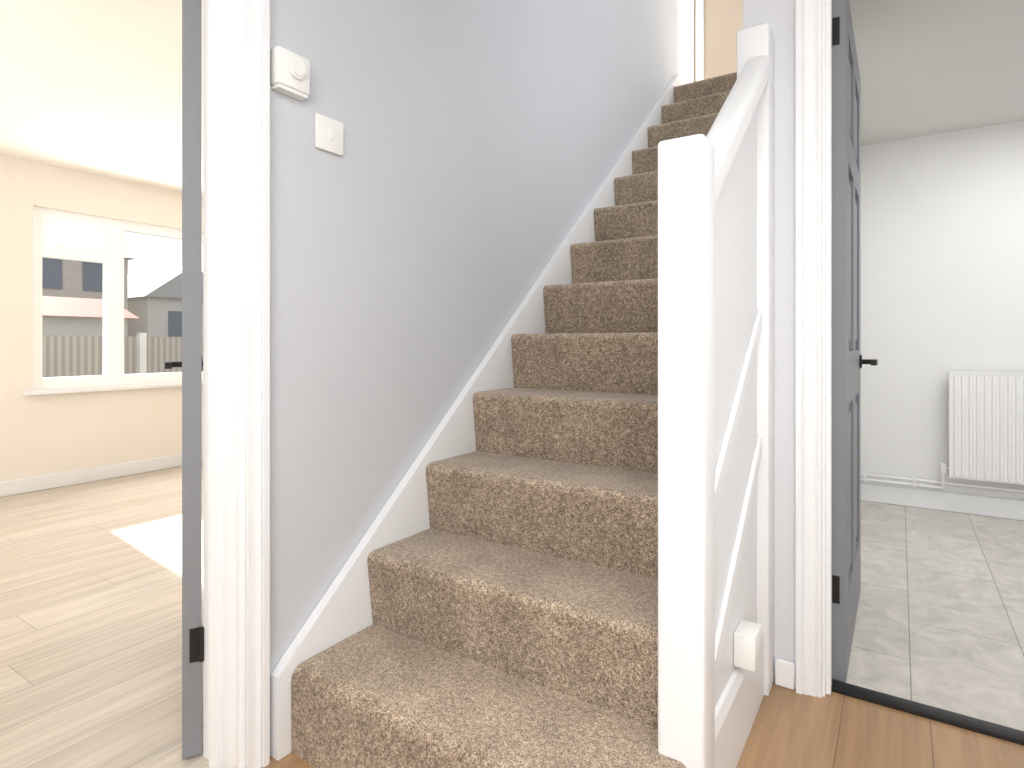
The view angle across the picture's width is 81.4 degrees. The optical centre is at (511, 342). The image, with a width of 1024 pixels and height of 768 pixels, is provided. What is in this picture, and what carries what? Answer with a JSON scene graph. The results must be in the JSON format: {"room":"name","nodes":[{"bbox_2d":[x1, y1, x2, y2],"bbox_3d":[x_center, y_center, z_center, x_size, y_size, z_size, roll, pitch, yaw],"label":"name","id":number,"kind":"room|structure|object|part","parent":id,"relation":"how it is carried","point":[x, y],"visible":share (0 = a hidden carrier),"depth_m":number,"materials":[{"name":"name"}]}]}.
{"room":"entrance hallway","nodes":[
{"label":"entrance hallway","id":0,"kind":"room"},
{"bbox_2d":[0,155,202,481],"bbox_3d":[-3.080,0.041,4.146,0.220,2.650,5.200,0,0,33],"label":"wall","id":1,"kind":"structure","parent":0,"point":[40,435],"depth_m":4.01,"materials":[{"name":"beige paint"}]},
{"bbox_2d":[0,451,202,496],"bbox_3d":[-2.979,0.918,4.080,0.019,0.095,4.900,0,0,33],"label":"trim","id":2,"kind":"structure","parent":1,"relation":"attached to","point":[33,484],"depth_m":4.12,"materials":[{"name":"white wood"}]},
{"bbox_2d":[23,204,202,395],"bbox_3d":[-2.618,-0.283,4.716,0.180,1.242,2.060,0,0,33],"label":"window","id":3,"kind":"structure","parent":1,"relation":"in","point":[109,255],"depth_m":4.27,"materials":[{"name":"plastic"}]},
{"bbox_3d":[-2.589,0.323,4.697,0.110,0.030,2.060,0,0,33],"label":"sill","id":4,"kind":"part","parent":3,"relation":"part of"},
{"bbox_2d":[0,0,202,196],"bbox_3d":[-1.576,-1.234,3.165,3.370,0.100,4.900,0,0,33],"label":"ceiling","id":5,"kind":"structure","parent":0,"point":[91,86],"depth_m":2.75,"materials":[{"name":"paint"}]},
{"bbox_2d":[270,0,677,755],"bbox_3d":[-0.419,-1.484,1.677,0.065,4.900,5.470,0,0,33],"label":"wall","id":6,"kind":"structure","parent":0,"point":[422,226],"depth_m":1.77,"materials":[{"name":"paint"}]},
{"bbox_2d":[238,0,269,767],"bbox_3d":[-0.811,-0.069,0.995,0.021,2.070,0.900,0,0,33],"label":"trim","id":7,"kind":"structure","parent":6,"relation":"attached to","point":[253,383],"depth_m":1.34,"materials":[{"name":"white wood"}]},
{"bbox_2d":[271,46,309,100],"bbox_3d":[-0.522,-0.641,1.415,0.046,0.095,0.090,0,0,33],"label":"thermostat","id":8,"kind":"object","parent":6,"relation":"attached to","point":[290,73],"visible":0.98,"depth_m":1.40,"materials":[{"name":"white plastic"}]},
{"bbox_2d":[315,113,343,155],"bbox_3d":[-0.467,-0.534,1.529,0.014,0.087,0.087,0,0,33],"label":"switch plate","id":9,"kind":"object","parent":6,"relation":"attached to","point":[329,134],"visible":1,"depth_m":1.52,"materials":[{"name":"white plastic"}]},
{"bbox_2d":[0,463,1023,767],"bbox_3d":[-0.930,0.996,2.207,5.500,0.060,5.800,0,0,33],"label":"floor","id":10,"kind":"structure","parent":0,"point":[90,624],"depth_m":1.76,"materials":[{"name":"brown wood"}]},
{"bbox_2d":[271,23,773,767],"bbox_3d":[0.668,-0.394,2.409,0.953,2.720,3.052,0,0,33],"label":"staircase","id":11,"kind":"structure","parent":10,"relation":"on","point":[561,555],"depth_m":1.44,"materials":[{"name":"beige carpet"}]},
{"bbox_3d":[0.518,-0.528,1.397,0.066,0.527,0.581,0,0,33],"label":"handrail","id":12,"kind":"part","parent":11,"relation":"part of","materials":[{"name":"white wood"}]},
{"bbox_2d":[831,679,1023,745],"bbox_3d":[1.210,0.963,1.469,0.765,0.016,0.050,0,0,33],"label":"threshold","id":13,"kind":"object","parent":10,"relation":"on","point":[1005,733],"depth_m":1.54,"materials":[{"name":"black metal"}]},
{"bbox_2d":[694,0,742,81],"bbox_3d":[1.311,-2.609,4.775,2.450,2.650,0.150,0,0,33],"label":"wall","id":14,"kind":"structure","parent":0,"point":[723,22],"depth_m":4.51,"materials":[{"name":"beige paint"}]},
{"bbox_2d":[678,0,703,84],"bbox_3d":[1.312,-2.684,4.665,0.372,2.100,0.031,0,0,33],"label":"door frame","id":15,"kind":"structure","parent":14,"relation":"in","point":[686,40],"depth_m":4.61,"materials":[{"name":"white wood"}]},
{"bbox_2d":[743,0,795,688],"bbox_3d":[1.185,-1.484,1.467,1.150,4.900,0.100,0,0,33],"label":"wall","id":16,"kind":"structure","parent":0,"point":[779,16],"depth_m":1.68,"materials":[{"name":"grey paint"}]},
{"bbox_2d":[775,658,794,689],"bbox_3d":[0.766,0.928,1.671,0.053,0.075,0.014,0,0,33],"label":"trim","id":17,"kind":"structure","parent":16,"relation":"attached to","point":[785,673],"depth_m":1.67,"materials":[{"name":"white wood"}]},
{"bbox_2d":[796,0,822,697],"bbox_3d":[1.168,-0.069,1.405,0.905,2.070,0.021,0,0,33],"label":"trim","id":18,"kind":"structure","parent":16,"relation":"attached to","point":[809,347],"depth_m":1.63,"materials":[{"name":"white wood"}]},
{"bbox_2d":[823,0,825,696],"bbox_3d":[1.202,-0.049,1.456,0.825,2.030,0.100,0,0,33],"label":"lining","id":19,"kind":"object","parent":16,"relation":"attached to","point":[824,347],"visible":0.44,"depth_m":1.62,"materials":[{"name":"white wood"}]},
{"bbox_2d":[826,0,831,694],"bbox_3d":[1.196,-0.034,1.447,0.765,2.000,0.038,0,0,33],"label":"door frame","id":20,"kind":"object","parent":19,"relation":"attached to","point":[828,345],"visible":1,"depth_m":1.64,"materials":[{"name":"white wood"}]},
{"bbox_2d":[832,0,877,681],"bbox_3d":[1.131,-0.033,2.006,0.156,1.985,0.764,0,0,33],"label":"kitchen door","id":21,"kind":"structure","parent":19,"relation":"attached to","point":[848,361],"depth_m":1.70,"materials":[{"name":"grey paint"}]},
{"bbox_3d":[1.282,0.071,2.237,0.156,0.051,0.144,0,0,33],"label":"handle","id":22,"kind":"part","parent":21,"relation":"part of","materials":[{"name":"black metal"}]},
{"bbox_2d":[834,501,1023,730],"bbox_3d":[2.302,0.996,2.174,2.050,0.060,2.325,0,0,33],"label":"floor","id":23,"kind":"structure","parent":0,"point":[939,622],"depth_m":2.14,"materials":[{"name":"grey tile"}]},
{"bbox_2d":[849,0,1023,145],"bbox_3d":[2.305,-1.264,2.178,2.050,0.100,2.315,0,0,33],"label":"ceiling","id":24,"kind":"structure","parent":0,"point":[929,67],"depth_m":2.60,"materials":[{"name":"white paint"}]},
{"bbox_2d":[861,120,1023,499],"bbox_3d":[3.041,-0.174,3.170,2.200,2.280,0.150,0,0,33],"label":"wall","id":25,"kind":"structure","parent":0,"point":[942,254],"depth_m":3.46,"materials":[{"name":"white paint"}]},
{"bbox_2d":[861,371,1023,492],"bbox_3d":[2.686,0.503,3.248,1.517,0.686,0.104,0,0,33],"label":"radiator","id":26,"kind":"object","parent":25,"relation":"attached to","point":[985,426],"visible":0.96,"depth_m":3.26,"materials":[{"name":"metal"}]},
{"bbox_3d":[2.883,0.458,3.120,0.958,0.596,0.104,0,0,33],"label":"panel","id":27,"kind":"part","parent":26,"relation":"part of","materials":[{"name":"metal"}]},
{"bbox_2d":[861,482,1023,520],"bbox_3d":[2.932,0.911,3.139,2.049,0.110,0.019,0,0,33],"label":"trim","id":28,"kind":"structure","parent":25,"relation":"attached to","point":[1005,508],"depth_m":3.42,"materials":[{"name":"white wood"}]},
{"bbox_3d":[-0.383,-1.484,1.851,0.065,4.900,5.800,0,0,33],"label":"wall","id":29,"kind":"structure","parent":0,"visible":0},
{"bbox_2d":[203,0,237,767],"bbox_3d":[-0.875,-0.049,1.037,0.130,2.030,0.820,0,0,33],"label":"lining","id":30,"kind":"object","parent":29,"relation":"attached to","point":[230,383],"visible":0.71,"depth_m":1.34,"materials":[{"name":"white wood"}]},
{"bbox_2d":[165,0,203,758],"bbox_3d":[-0.909,-0.033,1.724,0.689,1.985,0.428,0,0,33],"label":"door","id":31,"kind":"structure","parent":30,"relation":"attached to","point":[191,363],"depth_m":1.38,"materials":[{"name":"grey paint"}]},
{"bbox_3d":[-1.044,0.071,1.949,0.189,0.051,0.200,0,0,33],"label":"handle","id":32,"kind":"part","parent":31,"relation":"part of","materials":[{"name":"black metal"}]},
{"bbox_2d":[209,0,222,767],"bbox_3d":[-0.877,-0.034,1.039,0.036,2.000,0.760,0,0,33],"label":"door frame","id":33,"kind":"object","parent":30,"relation":"attached to","point":[215,383],"visible":1,"depth_m":1.34,"materials":[{"name":"white wood"}]},
{"label":"outside","id":34,"kind":"structure","parent":0,"visible":0},
{"bbox_3d":[-24.479,1.416,23.050,56.280,0.200,70.000,0,0,33],"label":"ground","id":35,"kind":"structure","parent":34,"visible":0},
{"bbox_2d":[42,258,127,335],"bbox_3d":[-23.159,-1.409,28.993,8.000,5.450,4.600,0,0,33],"label":"wall","id":36,"kind":"structure","parent":35,"relation":"on","point":[76,290],"depth_m":26.91,"materials":[{"name":"brick"}]},
{"bbox_2d":[42,257,101,291],"bbox_3d":[-19.759,-1.709,26.837,0.049,4.150,3.100,0,0,33],"label":"glazing","id":37,"kind":"object","parent":36,"relation":"attached to","point":[49,263],"depth_m":26.39,"materials":[{"name":"glass"}]},
{"bbox_2d":[50,241,136,259],"bbox_3d":[-23.159,-4.559,28.993,8.600,0.950,5.200,0,0,33],"label":"house roof","id":38,"kind":"structure","parent":36,"relation":"on","point":[128,257],"depth_m":29.50,"materials":[{"name":"stone"}]},
{"bbox_2d":[42,296,138,335],"bbox_3d":[-16.366,-0.169,21.103,4.600,2.970,3.800,0,0,33],"label":"garage","id":39,"kind":"structure","parent":35,"relation":"on","point":[72,326],"depth_m":20.26,"materials":[{"name":"tile"}]},
{"bbox_2d":[42,333,202,377],"bbox_3d":[-6.132,0.576,9.269,0.130,1.480,25.050,0,0,33],"label":"fence","id":40,"kind":"object","parent":35,"relation":"on","point":[78,350],"depth_m":9.06,"materials":[{"name":"wood"}]},
{"bbox_2d":[128,297,202,336],"bbox_3d":[-20.237,-0.509,33.475,8.000,3.650,4.300,0,0,33],"label":"wall","id":41,"kind":"structure","parent":35,"relation":"on","point":[151,310],"depth_m":30.00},
{"bbox_2d":[128,267,202,299],"bbox_3d":[-20.237,-3.184,33.475,8.600,1.800,4.900,0,0,33],"label":"house roof","id":42,"kind":"structure","parent":41,"relation":"on","point":[169,275],"depth_m":30.59,"materials":[{"name":"stone"}]},
{"bbox_2d":[168,311,181,336],"bbox_3d":[-17.220,-0.934,30.732,0.049,1.400,1.000,0,0,33],"label":"glazing","id":43,"kind":"object","parent":41,"relation":"attached to","point":[174,328],"depth_m":30.53,"materials":[{"name":"glass"}]}
]}

